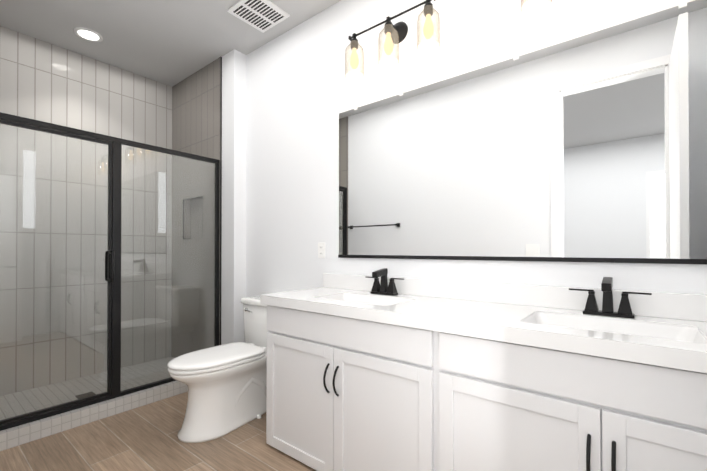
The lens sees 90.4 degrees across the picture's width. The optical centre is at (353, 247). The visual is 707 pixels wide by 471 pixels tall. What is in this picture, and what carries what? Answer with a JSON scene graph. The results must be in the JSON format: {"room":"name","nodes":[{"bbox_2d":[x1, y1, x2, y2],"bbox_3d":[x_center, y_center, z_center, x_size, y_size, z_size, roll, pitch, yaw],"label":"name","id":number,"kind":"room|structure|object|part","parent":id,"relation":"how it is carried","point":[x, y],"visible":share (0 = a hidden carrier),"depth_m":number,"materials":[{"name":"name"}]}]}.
{"room":"bathroom","nodes":[
{"label":"bathroom","id":0,"kind":"room"},
{"bbox_2d":[0,392,315,470],"bbox_3d":[-0.679,1.204,1.811,4.620,0.060,1.940,0,0,38],"label":"floor","id":1,"kind":"structure","parent":0,"point":[143,438],"depth_m":2.04,"materials":[{"name":"brown wood"}]},
{"bbox_2d":[0,356,173,419],"bbox_3d":[-2.088,1.166,2.851,0.840,0.030,1.560,0,0,38],"label":"pan","id":2,"kind":"object","parent":1,"relation":"on","point":[79,386],"depth_m":2.86,"materials":[{"name":"tile"}]},
{"bbox_2d":[75,392,95,398],"bbox_3d":[-2.072,1.148,2.718,0.110,0.004,0.110,0,0,38],"label":"floor drain","id":3,"kind":"object","parent":2,"relation":"on","point":[88,394],"depth_m":2.72,"materials":[{"name":"black metal"}]},
{"bbox_2d":[0,380,187,450],"bbox_3d":[-1.706,1.129,2.548,0.135,0.100,1.560,0,0,38],"label":"curb","id":4,"kind":"object","parent":1,"relation":"on","point":[30,431],"depth_m":2.34,"materials":[{"name":"tile"}]},
{"bbox_2d":[0,112,219,430],"bbox_3d":[-1.702,0.144,2.551,0.137,1.870,1.556,0,0,38],"label":"shower enclosure","id":5,"kind":"object","parent":4,"relation":"on","point":[112,265],"visible":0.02,"depth_m":2.50,"materials":[{"name":"black"}]},
{"bbox_3d":[-1.953,0.145,2.239,0.006,1.760,0.662,0,0,38],"label":"glass","id":6,"kind":"part","parent":5,"relation":"part of","materials":[{"name":"clear glass"}]},
{"bbox_3d":[-1.772,0.134,2.529,0.054,0.222,0.021,0,0,38],"label":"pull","id":7,"kind":"part","parent":5,"relation":"part of","materials":[{"name":"black metal"}]},
{"bbox_3d":[-1.709,0.134,2.479,0.059,0.222,0.021,0,0,38],"label":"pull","id":8,"kind":"part","parent":5,"relation":"part of","materials":[{"name":"black metal"}]},
{"bbox_3d":[-1.228,0.151,3.153,0.036,1.812,0.024,0,0,38],"label":"post","id":9,"kind":"part","parent":5,"relation":"part of","materials":[{"name":"black metal"}]},
{"bbox_2d":[167,296,267,442],"bbox_3d":[-0.821,0.785,2.439,0.506,0.787,0.889,0,0,38],"label":"toilet","id":10,"kind":"object","parent":1,"relation":"on","point":[226,384],"visible":0.81,"depth_m":2.25,"materials":[{"name":"white ceramic"}]},
{"bbox_3d":[-0.910,0.746,2.327,0.382,0.028,0.602,0,0,38],"label":"seat","id":11,"kind":"part","parent":10,"relation":"part of","materials":[{"name":"white plastic"}]},
{"bbox_3d":[-0.910,0.717,2.327,0.382,0.029,0.602,0,0,38],"label":"seat lid","id":12,"kind":"part","parent":10,"relation":"part of","materials":[{"name":"white plastic"}]},
{"bbox_3d":[-0.626,0.414,2.688,0.506,0.042,0.239,0,0,38],"label":"tank lid","id":13,"kind":"part","parent":10,"relation":"part of","materials":[{"name":"white ceramic"}]},
{"bbox_3d":[-0.623,0.603,2.690,0.478,0.335,0.220,0,0,38],"label":"tank","id":14,"kind":"part","parent":10,"relation":"part of","materials":[{"name":"white ceramic"}]},
{"bbox_2d":[260,300,706,470],"bbox_3d":[0.483,0.753,1.606,2.180,0.840,0.578,0,0,38],"label":"bathroom vanity","id":15,"kind":"object","parent":1,"relation":"on","point":[378,370],"depth_m":1.35,"materials":[{"name":"white paint"}]},
{"bbox_3d":[-0.303,1.130,1.921,0.413,0.058,0.020,0,0,38],"label":"door rail","id":16,"kind":"part","parent":15,"relation":"part of","materials":[{"name":"white paint"}]},
{"bbox_3d":[-0.303,0.532,1.925,0.413,0.058,0.020,0,0,38],"label":"door rail","id":17,"kind":"part","parent":15,"relation":"part of","materials":[{"name":"white paint"}]},
{"bbox_3d":[-0.300,0.831,1.927,0.417,0.544,0.011,0,0,38],"label":"door panel","id":18,"kind":"part","parent":15,"relation":"part of","materials":[{"name":"white paint"}]},
{"bbox_3d":[-0.136,0.659,1.755,0.011,0.151,0.040,0,0,38],"label":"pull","id":19,"kind":"part","parent":15,"relation":"part of","materials":[{"name":"black metal"}]},
{"bbox_3d":[-0.088,0.659,1.717,0.011,0.151,0.040,0,0,38],"label":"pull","id":20,"kind":"part","parent":15,"relation":"part of","materials":[{"name":"black metal"}]},
{"bbox_3d":[0.115,0.530,1.594,0.413,0.058,0.020,0,0,38],"label":"door rail","id":21,"kind":"part","parent":15,"relation":"part of","materials":[{"name":"white paint"}]},
{"bbox_3d":[0.118,0.829,1.596,0.417,0.544,0.011,0,0,38],"label":"door panel","id":22,"kind":"part","parent":15,"relation":"part of","materials":[{"name":"white paint"}]},
{"bbox_2d":[260,288,706,367],"bbox_3d":[0.490,0.306,1.617,2.220,0.055,0.558,0,0,38],"label":"countertop","id":23,"kind":"structure","parent":15,"relation":"on","point":[646,337],"depth_m":1.38,"materials":[{"name":"white stone"}]},
{"bbox_2d":[319,293,410,305],"bbox_3d":[0.055,0.343,1.946,0.514,0.118,0.319,0,0,38],"label":"basin","id":24,"kind":"object","parent":23,"relation":"in","point":[360,298],"depth_m":2.09,"materials":[{"name":"white ceramic"}]},
{"bbox_2d":[364,268,403,295],"bbox_3d":[0.160,0.203,2.079,0.274,0.155,0.132,0,0,38],"label":"faucet","id":25,"kind":"object","parent":23,"relation":"on","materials":[{"name":"black metal"}]},
{"bbox_2d":[568,277,651,319],"bbox_3d":[1.014,0.199,1.402,0.274,0.155,0.132,0,0,38],"label":"faucet","id":26,"kind":"object","parent":23,"relation":"on","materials":[{"name":"black metal"}]},
{"bbox_2d":[522,313,706,343],"bbox_3d":[0.910,0.339,1.269,0.514,0.118,0.319,0,0,38],"label":"basin","id":27,"kind":"object","parent":23,"relation":"in","point":[677,332],"depth_m":1.35,"materials":[{"name":"white ceramic"}]},
{"bbox_3d":[0.555,0.528,1.246,0.413,0.058,0.020,0,0,38],"label":"door rail","id":28,"kind":"part","parent":15,"relation":"part of","materials":[{"name":"white paint"}]},
{"bbox_3d":[0.558,0.827,1.248,0.417,0.544,0.011,0,0,38],"label":"door panel","id":29,"kind":"part","parent":15,"relation":"part of","materials":[{"name":"white paint"}]},
{"bbox_3d":[0.721,0.655,1.076,0.011,0.151,0.040,0,0,38],"label":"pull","id":30,"kind":"part","parent":15,"relation":"part of","materials":[{"name":"black metal"}]},
{"bbox_3d":[0.770,0.655,1.037,0.011,0.151,0.040,0,0,38],"label":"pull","id":31,"kind":"part","parent":15,"relation":"part of","materials":[{"name":"black metal"}]},
{"bbox_3d":[0.973,0.526,0.915,0.413,0.058,0.020,0,0,38],"label":"door rail","id":32,"kind":"part","parent":15,"relation":"part of","materials":[{"name":"white paint"}]},
{"bbox_3d":[0.975,0.825,0.916,0.417,0.544,0.011,0,0,38],"label":"door panel","id":33,"kind":"part","parent":15,"relation":"part of","materials":[{"name":"white paint"}]},
{"bbox_2d":[0,0,340,86],"bbox_3d":[-0.679,-1.775,1.829,4.620,0.100,1.940,0,0,38],"label":"ceiling","id":34,"kind":"structure","parent":0,"point":[172,43],"depth_m":2.76,"materials":[{"name":"grey paint"}]},
{"bbox_2d":[73,27,102,41],"bbox_3d":[-2.141,-1.714,2.834,0.190,0.010,0.190,0,0,38],"label":"recessed light","id":35,"kind":"object","parent":34,"relation":"in","point":[77,29],"depth_m":2.83,"materials":[{"name":"white plastic"}]},
{"bbox_3d":[-2.141,-1.716,2.834,0.136,0.001,0.136,0,0,38],"label":"recessed ceiling light lens","id":36,"kind":"part","parent":35,"relation":"part of","materials":[{"name":"white plastic"}]},
{"bbox_2d":[227,0,289,32],"bbox_3d":[-0.693,-1.713,2.567,0.320,0.016,0.320,0,0,38],"label":"ceiling vent","id":37,"kind":"object","parent":34,"relation":"in","point":[262,16],"visible":1,"depth_m":2.56,"materials":[{"name":"white"}]},
{"bbox_2d":[221,49,241,344],"bbox_3d":[-1.087,-0.267,3.125,0.200,2.900,0.080,0,0,38],"label":"wall","id":38,"kind":"structure","parent":0,"point":[231,285],"depth_m":3.08,"materials":[{"name":"white paint"}]},
{"bbox_2d":[220,57,221,344],"bbox_3d":[-1.190,-0.267,3.151,0.005,2.900,0.013,0,0,38],"label":"trim","id":39,"kind":"structure","parent":38,"relation":"attached to","point":[220,180],"depth_m":3.15,"materials":[{"name":"black"}]},
{"bbox_2d":[242,53,245,341],"bbox_3d":[-1.435,-0.265,3.555,1.280,2.900,0.160,0,0,38],"label":"wall","id":40,"kind":"structure","parent":0,"point":[243,177],"depth_m":3.11,"materials":[{"name":"white paint"}]},
{"bbox_2d":[172,200,190,239],"bbox_3d":[-1.811,-0.284,3.693,0.260,0.400,0.090,0,0,38],"label":"shower wall tile","id":41,"kind":"structure","parent":40,"relation":"attached to","point":[176,224],"depth_m":3.63,"materials":[{"name":"grey tile"}]},
{"bbox_2d":[171,238,219,357],"bbox_3d":[-1.540,0.550,3.473,0.950,1.270,0.090,0,0,38],"label":"shower wall tile","id":42,"kind":"structure","parent":40,"relation":"attached to","point":[179,277],"depth_m":3.45,"materials":[{"name":"grey tile"}]},
{"bbox_2d":[172,57,219,201],"bbox_3d":[-1.540,-1.100,3.484,0.950,1.230,0.090,0,0,38],"label":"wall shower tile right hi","id":43,"kind":"object","parent":40,"relation":"attached to","point":[195,113],"visible":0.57,"depth_m":3.41,"materials":[{"name":"grey tile"}]},
{"bbox_2d":[191,199,201,238],"bbox_3d":[-1.535,-0.285,3.525,0.380,0.400,0.010,0,0,38],"label":"wall niche","id":44,"kind":"object","parent":40,"relation":"attached to","point":[196,227],"depth_m":3.57,"materials":[{"name":"tile"}]},
{"bbox_2d":[202,196,202,237],"bbox_3d":[-1.434,-0.286,3.342,0.006,0.400,0.011,0,0,38],"label":"trim","id":45,"kind":"structure","parent":40,"relation":"attached to","point":[202,217],"depth_m":3.34,"materials":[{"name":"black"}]},
{"bbox_2d":[203,193,219,237],"bbox_3d":[-1.289,-0.286,3.280,0.310,0.400,0.090,0,0,38],"label":"shower wall tile","id":46,"kind":"structure","parent":40,"relation":"attached to","point":[208,209],"depth_m":3.26,"materials":[{"name":"grey tile"}]},
{"bbox_2d":[246,0,706,296],"bbox_3d":[0.388,-0.274,2.136,3.340,2.900,0.120,0,0,38],"label":"wall","id":47,"kind":"structure","parent":0,"point":[302,91],"depth_m":2.39,"materials":[{"name":"white paint"}]},
{"bbox_2d":[318,242,324,257],"bbox_3d":[-0.232,0.021,2.543,0.070,0.115,0.008,0,0,38],"label":"wall outlet plate","id":48,"kind":"object","parent":47,"relation":"attached to","point":[321,249],"visible":1,"depth_m":2.54,"materials":[{"name":"white plastic"}]},
{"bbox_2d":[345,0,439,77],"bbox_3d":[0.223,-1.227,2.079,0.635,0.297,0.182,0,0,38],"label":"sconce","id":49,"kind":"object","parent":47,"relation":"attached to","point":[396,33],"visible":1,"depth_m":2.05,"materials":[{"name":"black"}]},
{"bbox_2d":[351,38,357,49],"bbox_3d":[0.006,-1.282,2.215,0.048,0.056,0.048,0,0,38],"label":"socket","id":50,"kind":"object","parent":49,"relation":"attached to","point":[354,41],"depth_m":2.20,"materials":[{"name":"black metal"}]},
{"bbox_3d":[0.006,-1.185,2.215,0.125,0.215,0.125,0,0,38],"label":"lamp shade","id":51,"kind":"part","parent":49,"relation":"part of","materials":[{"name":"clear glass"}]},
{"bbox_3d":[0.006,-1.191,2.215,0.056,0.128,0.056,0,0,38],"label":"bulb","id":52,"kind":"part","parent":49,"relation":"part of","materials":[{"name":"yellow glass"}]},
{"bbox_2d":[384,22,392,33],"bbox_3d":[0.205,-1.283,2.057,0.048,0.056,0.048,0,0,38],"label":"socket","id":53,"kind":"object","parent":49,"relation":"attached to","point":[388,25],"depth_m":2.04,"materials":[{"name":"black metal"}]},
{"bbox_3d":[0.205,-1.187,2.056,0.125,0.215,0.125,0,0,38],"label":"lamp shade","id":54,"kind":"part","parent":49,"relation":"part of","materials":[{"name":"clear glass"}]},
{"bbox_3d":[0.205,-1.192,2.056,0.056,0.128,0.056,0,0,38],"label":"bulb","id":55,"kind":"part","parent":49,"relation":"part of","materials":[{"name":"yellow glass"}]},
{"bbox_2d":[424,2,432,15],"bbox_3d":[0.405,-1.284,1.899,0.048,0.056,0.048,0,0,38],"label":"socket","id":56,"kind":"object","parent":49,"relation":"attached to","point":[428,5],"depth_m":1.88,"materials":[{"name":"black metal"}]},
{"bbox_3d":[0.405,-1.188,1.898,0.125,0.215,0.125,0,0,38],"label":"lamp shade","id":57,"kind":"part","parent":49,"relation":"part of","materials":[{"name":"clear glass"}]},
{"bbox_3d":[0.405,-1.193,1.898,0.056,0.128,0.056,0,0,38],"label":"bulb","id":58,"kind":"part","parent":49,"relation":"part of","materials":[{"name":"yellow glass"}]},
{"bbox_2d":[338,0,706,263],"bbox_3d":[0.682,-0.440,1.816,2.000,1.014,0.015,0,0,38],"label":"mirror","id":59,"kind":"object","parent":47,"relation":"attached to","point":[591,147],"visible":1,"depth_m":1.63,"materials":[{"name":"silver mirror"}]},
{"bbox_2d":[520,0,551,14],"bbox_3d":[1.034,-1.231,1.436,0.635,0.297,0.182,0,0,38],"label":"sconce","id":60,"kind":"object","parent":47,"relation":"attached to","point":[522,1],"visible":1,"depth_m":1.61,"materials":[{"name":"black"}]},
{"bbox_2d":[324,273,706,319],"bbox_3d":[0.657,0.229,1.828,2.220,0.100,0.020,0,0,38],"label":"backsplash","id":61,"kind":"structure","parent":0,"relation":"attached to","point":[681,306],"depth_m":1.68,"materials":[{"name":"white stone"}]},
{"bbox_3d":[-2.492,-0.267,3.155,0.120,2.900,1.780,0,0,38],"label":"wall","id":62,"kind":"structure","parent":0,"visible":0},
{"bbox_2d":[0,26,171,395],"bbox_3d":[-2.421,-0.282,3.124,0.010,2.870,1.560,0,0,38],"label":"shower wall tile","id":63,"kind":"structure","parent":62,"relation":"attached to","point":[41,80],"depth_m":3.08,"materials":[{"name":"white tile"}]}
]}

